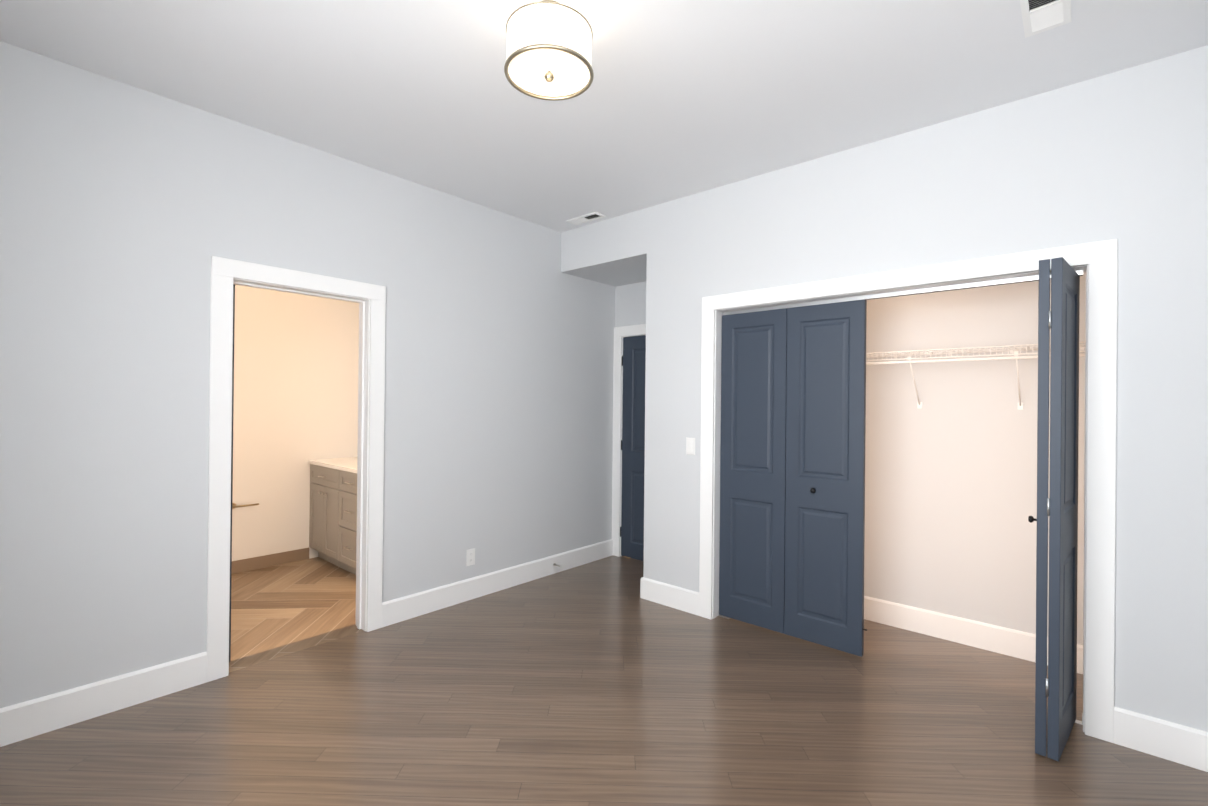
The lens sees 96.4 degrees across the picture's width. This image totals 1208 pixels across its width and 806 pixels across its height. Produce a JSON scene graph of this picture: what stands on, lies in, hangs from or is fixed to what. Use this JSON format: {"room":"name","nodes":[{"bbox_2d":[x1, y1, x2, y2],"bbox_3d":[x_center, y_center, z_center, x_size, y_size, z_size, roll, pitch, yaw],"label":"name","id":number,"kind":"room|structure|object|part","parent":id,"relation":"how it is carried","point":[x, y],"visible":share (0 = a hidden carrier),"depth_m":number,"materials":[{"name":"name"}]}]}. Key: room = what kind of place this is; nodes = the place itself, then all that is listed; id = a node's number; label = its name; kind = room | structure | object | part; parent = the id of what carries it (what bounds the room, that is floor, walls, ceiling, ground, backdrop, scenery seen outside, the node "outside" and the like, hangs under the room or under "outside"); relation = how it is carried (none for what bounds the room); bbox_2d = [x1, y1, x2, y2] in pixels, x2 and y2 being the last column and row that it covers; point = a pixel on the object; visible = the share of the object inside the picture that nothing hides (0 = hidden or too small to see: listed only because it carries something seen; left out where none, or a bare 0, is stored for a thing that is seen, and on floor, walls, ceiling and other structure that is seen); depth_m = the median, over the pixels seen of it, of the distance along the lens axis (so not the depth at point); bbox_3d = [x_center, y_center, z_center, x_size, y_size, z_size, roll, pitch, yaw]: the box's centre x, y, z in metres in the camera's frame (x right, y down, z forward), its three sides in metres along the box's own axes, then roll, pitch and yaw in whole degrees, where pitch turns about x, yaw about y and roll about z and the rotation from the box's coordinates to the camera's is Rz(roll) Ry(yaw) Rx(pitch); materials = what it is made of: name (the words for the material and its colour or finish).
{"room":"empty bedroom","nodes":[
{"label":"empty bedroom","id":0,"kind":"room"},
{"bbox_2d":[232,285,358,560],"bbox_3d":[-3.151,-0.037,4.325,0.130,2.843,2.800,0,0,41],"label":"wall","id":1,"kind":"structure","parent":0,"point":[296,363],"depth_m":4.66,"materials":[{"name":"paint"}]},
{"bbox_2d":[232,503,258,508],"bbox_3d":[-2.946,0.837,4.417,0.068,0.050,0.195,0,0,41],"label":"paper holder","id":2,"kind":"object","parent":1,"relation":"attached to","point":[234,506],"visible":0.81,"depth_m":4.39,"materials":[{"name":"gold metal"}]},
{"bbox_2d":[232,548,308,573],"bbox_3d":[-3.292,1.332,4.070,0.012,0.100,1.995,0,0,41],"label":"baseboard","id":3,"kind":"structure","parent":1,"relation":"attached to","point":[249,564],"depth_m":4.57,"materials":[{"name":"brown"}]},
{"bbox_2d":[0,41,615,707],"bbox_3d":[-1.380,-0.022,3.463,0.150,2.843,4.606,0,0,41],"label":"wall","id":4,"kind":"structure","parent":0,"point":[128,213],"depth_m":2.64,"materials":[{"name":"paint"}]},
{"bbox_2d":[0,652,206,746],"bbox_3d":[-2.373,1.311,2.251,0.015,0.150,1.178,0,0,41],"label":"baseboard","id":5,"kind":"structure","parent":4,"relation":"attached to","point":[31,718],"depth_m":2.39,"materials":[{"name":"white wood"}]},
{"bbox_2d":[229,284,234,661],"bbox_3d":[-2.248,0.371,3.119,0.700,2.018,0.142,0,0,44],"label":"bathroom door","id":6,"kind":"structure","parent":4,"relation":"in","point":[231,472],"depth_m":2.88,"materials":[{"name":"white wood"}]},
{"bbox_2d":[206,256,385,681],"bbox_3d":[-1.731,0.332,3.081,0.166,2.127,0.902,0,0,41],"label":"door frame","id":7,"kind":"structure","parent":4,"relation":"attached to","point":[227,274],"depth_m":2.95,"materials":[{"name":"white wood"}]},
{"bbox_2d":[466,548,474,565],"bbox_3d":[-0.954,1.105,3.868,0.008,0.115,0.070,0,0,41],"label":"electrical outlet plate","id":8,"kind":"object","parent":4,"relation":"attached to","point":[470,558],"visible":1,"depth_m":3.86,"materials":[{"name":"white plastic"}]},
{"bbox_2d":[382,539,612,626],"bbox_3d":[-0.651,1.335,4.209,0.015,0.150,2.238,0,0,41],"label":"baseboard","id":9,"kind":"structure","parent":4,"relation":"attached to","point":[400,609],"depth_m":3.95,"materials":[{"name":"white wood"}]},
{"bbox_2d":[0,555,1207,805],"bbox_3d":[-0.385,1.459,3.170,5.828,0.100,5.506,0,0,41],"label":"floor","id":10,"kind":"structure","parent":0,"point":[598,683],"depth_m":2.39,"materials":[{"name":"brown wood"}]},
{"bbox_2d":[309,457,356,574],"bbox_3d":[-2.059,0.905,4.661,1.073,0.982,0.574,0,0,41],"label":"vanity cabinet","id":11,"kind":"object","parent":10,"relation":"on","point":[333,516],"visible":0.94,"depth_m":4.51,"materials":[{"name":"painted wood"},{"name":"stone"},{"name":"nickel"}]},
{"bbox_2d":[1075,713,1082,724],"bbox_3d":[2.112,1.413,2.438,0.075,0.040,0.028,0,0,41],"label":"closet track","id":12,"kind":"object","parent":10,"relation":"on","point":[1079,722],"depth_m":2.42,"materials":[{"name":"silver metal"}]},
{"bbox_2d":[0,0,1207,232],"bbox_3d":[-0.652,-1.497,2.840,5.828,0.120,4.606,0,0,41],"label":"ceiling","id":13,"kind":"structure","parent":0,"point":[678,98],"depth_m":2.35,"materials":[{"name":"paint"}]},
{"bbox_2d":[504,0,593,100],"bbox_3d":[-0.200,-1.308,1.984,0.327,0.254,0.327,0,0,41],"label":"ceiling lamp","id":14,"kind":"object","parent":13,"relation":"attached to","point":[549,49],"visible":1,"depth_m":1.90,"materials":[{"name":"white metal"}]},
{"bbox_2d":[508,49,589,93],"bbox_3d":[-0.201,-1.222,1.984,0.302,0.009,0.302,0,0,41],"label":"diffuser","id":15,"kind":"object","parent":14,"relation":"attached to","point":[527,70],"depth_m":1.98,"materials":[{"name":"white glass"}]},
{"bbox_2d":[566,211,605,224],"bbox_3d":[-0.142,-1.424,4.169,0.310,0.009,0.115,0,0,41],"label":"ceiling vent","id":16,"kind":"object","parent":13,"relation":"in","point":[589,217],"visible":0.98,"depth_m":4.16,"materials":[{"name":"white plastic"}]},
{"bbox_2d":[561,208,646,286],"bbox_3d":[0.211,-1.257,4.500,0.895,0.333,0.710,0,0,41],"label":"soffit bulkhead","id":17,"kind":"object","parent":13,"relation":"attached to","point":[612,251],"visible":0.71,"depth_m":4.28,"materials":[{"name":"paint"}]},
{"bbox_2d":[1020,0,1070,37],"bbox_3d":[1.572,-1.413,1.920,0.135,0.009,0.310,0,0,41],"label":"ceiling vent","id":18,"kind":"object","parent":13,"relation":"in","point":[1039,16],"visible":1,"depth_m":1.96,"materials":[{"name":"white plastic"}]},
{"bbox_2d":[616,272,1085,644],"bbox_3d":[1.525,0.009,3.882,3.659,2.843,0.140,0,0,41],"label":"wall","id":19,"kind":"structure","parent":0,"point":[950,487],"depth_m":3.25,"materials":[{"name":"paint"}]},
{"bbox_2d":[612,324,645,556],"bbox_3d":[0.470,0.359,4.812,0.898,2.127,0.166,0,0,41],"label":"door frame","id":20,"kind":"structure","parent":19,"relation":"attached to","point":[620,333],"depth_m":5.00,"materials":[{"name":"white wood"}]},
{"bbox_2d":[620,335,645,560],"bbox_3d":[0.425,0.403,4.767,0.706,2.018,0.069,0,0,41],"label":"entry door","id":21,"kind":"structure","parent":19,"relation":"in","point":[633,451],"depth_m":4.91,"materials":[{"name":"painted wood"},{"name":"black metal"}]},
{"bbox_2d":[864,596,1082,673],"bbox_3d":[1.654,1.356,3.280,2.653,0.150,0.570,0,0,41],"label":"baseboard","id":22,"kind":"structure","parent":19,"relation":"attached to","point":[1000,640],"depth_m":3.23,"materials":[{"name":"white wood"}]},
{"bbox_2d":[866,341,1084,409],"bbox_3d":[1.756,-0.142,3.382,2.653,0.347,0.308,0,0,41],"label":"wire closet shelf","id":23,"kind":"object","parent":19,"relation":"attached to","point":[1008,349],"visible":0.42,"depth_m":3.05,"materials":[{"name":"white metal"}]},
{"bbox_2d":[643,45,1207,731],"bbox_3d":[1.377,0.006,3.072,2.755,2.843,0.130,0,0,41],"label":"wall","id":24,"kind":"structure","parent":0,"point":[1122,155],"depth_m":2.41,"materials":[{"name":"paint"}]},
{"bbox_2d":[640,577,698,615],"bbox_3d":[0.462,1.345,3.765,0.473,0.150,0.015,0,0,41],"label":"baseboard","id":25,"kind":"structure","parent":24,"relation":"attached to","point":[679,598],"depth_m":3.76,"materials":[{"name":"white wood"}]},
{"bbox_2d":[686,437,694,454],"bbox_3d":[0.588,0.294,3.670,0.070,0.115,0.010,0,0,41],"label":"light switch","id":26,"kind":"object","parent":24,"relation":"attached to","point":[690,446],"visible":1,"depth_m":3.67,"materials":[{"name":"white plastic"}]},
{"bbox_2d":[719,308,786,633],"bbox_3d":[0.954,0.414,3.467,0.446,1.995,0.035,0,0,41],"label":"bifold door","id":27,"kind":"structure","parent":24,"relation":"in","point":[753,468],"depth_m":3.44,"materials":[{"name":"blue painted wood"}]},
{"bbox_2d":[784,299,866,656],"bbox_3d":[1.289,0.417,3.152,0.468,1.995,0.072,0,0,41],"label":"bifold door","id":28,"kind":"structure","parent":24,"relation":"in","point":[825,475],"depth_m":3.15,"materials":[{"name":"painted wood"},{"name":"black metal"}]},
{"bbox_2d":[723,270,1082,314],"bbox_3d":[1.478,-0.591,3.019,1.800,0.023,0.028,0,0,41],"label":"track rail","id":29,"kind":"object","parent":24,"relation":"attached to","point":[964,286],"visible":0.89,"depth_m":2.87,"materials":[{"name":"silver metal"}]},
{"bbox_2d":[699,239,1117,742],"bbox_3d":[1.448,0.364,2.994,2.019,2.127,0.148,0,0,41],"label":"trim","id":30,"kind":"structure","parent":24,"relation":"attached to","point":[1097,262],"depth_m":2.35,"materials":[{"name":"white wood"}]},
{"bbox_2d":[1028,259,1049,756],"bbox_3d":[1.895,0.421,2.356,0.069,1.995,0.446,0,0,40],"label":"bifold door","id":31,"kind":"structure","parent":24,"relation":"in","point":[1042,516],"depth_m":2.17,"materials":[{"name":"blue wood"}]},
{"bbox_3d":[1.911,0.519,2.404,0.034,0.032,0.032,0,0,40],"label":"knob","id":32,"kind":"part","parent":31,"relation":"part of","materials":[{"name":"black metal"}]},
{"bbox_2d":[1046,257,1079,760],"bbox_3d":[1.954,0.421,2.296,0.454,1.995,0.042,1,0,-42],"label":"bifold door","id":33,"kind":"structure","parent":24,"relation":"in","point":[1062,514],"depth_m":2.17,"materials":[{"name":"blue wood"}]},
{"bbox_2d":[1114,706,1203,770],"bbox_3d":[2.255,1.359,2.187,0.273,0.150,0.015,0,0,41],"label":"baseboard","id":34,"kind":"structure","parent":24,"relation":"attached to","point":[1132,729],"depth_m":2.18,"materials":[{"name":"white wood"}]},
{"bbox_2d":[1204,731,1207,771],"bbox_3d":[1.179,1.344,0.743,0.015,0.150,3.606,0,0,41],"label":"baseboard","id":35,"kind":"structure","parent":24,"relation":"attached to","point":[1205,733],"depth_m":2.10,"materials":[{"name":"white wood"}]}
]}

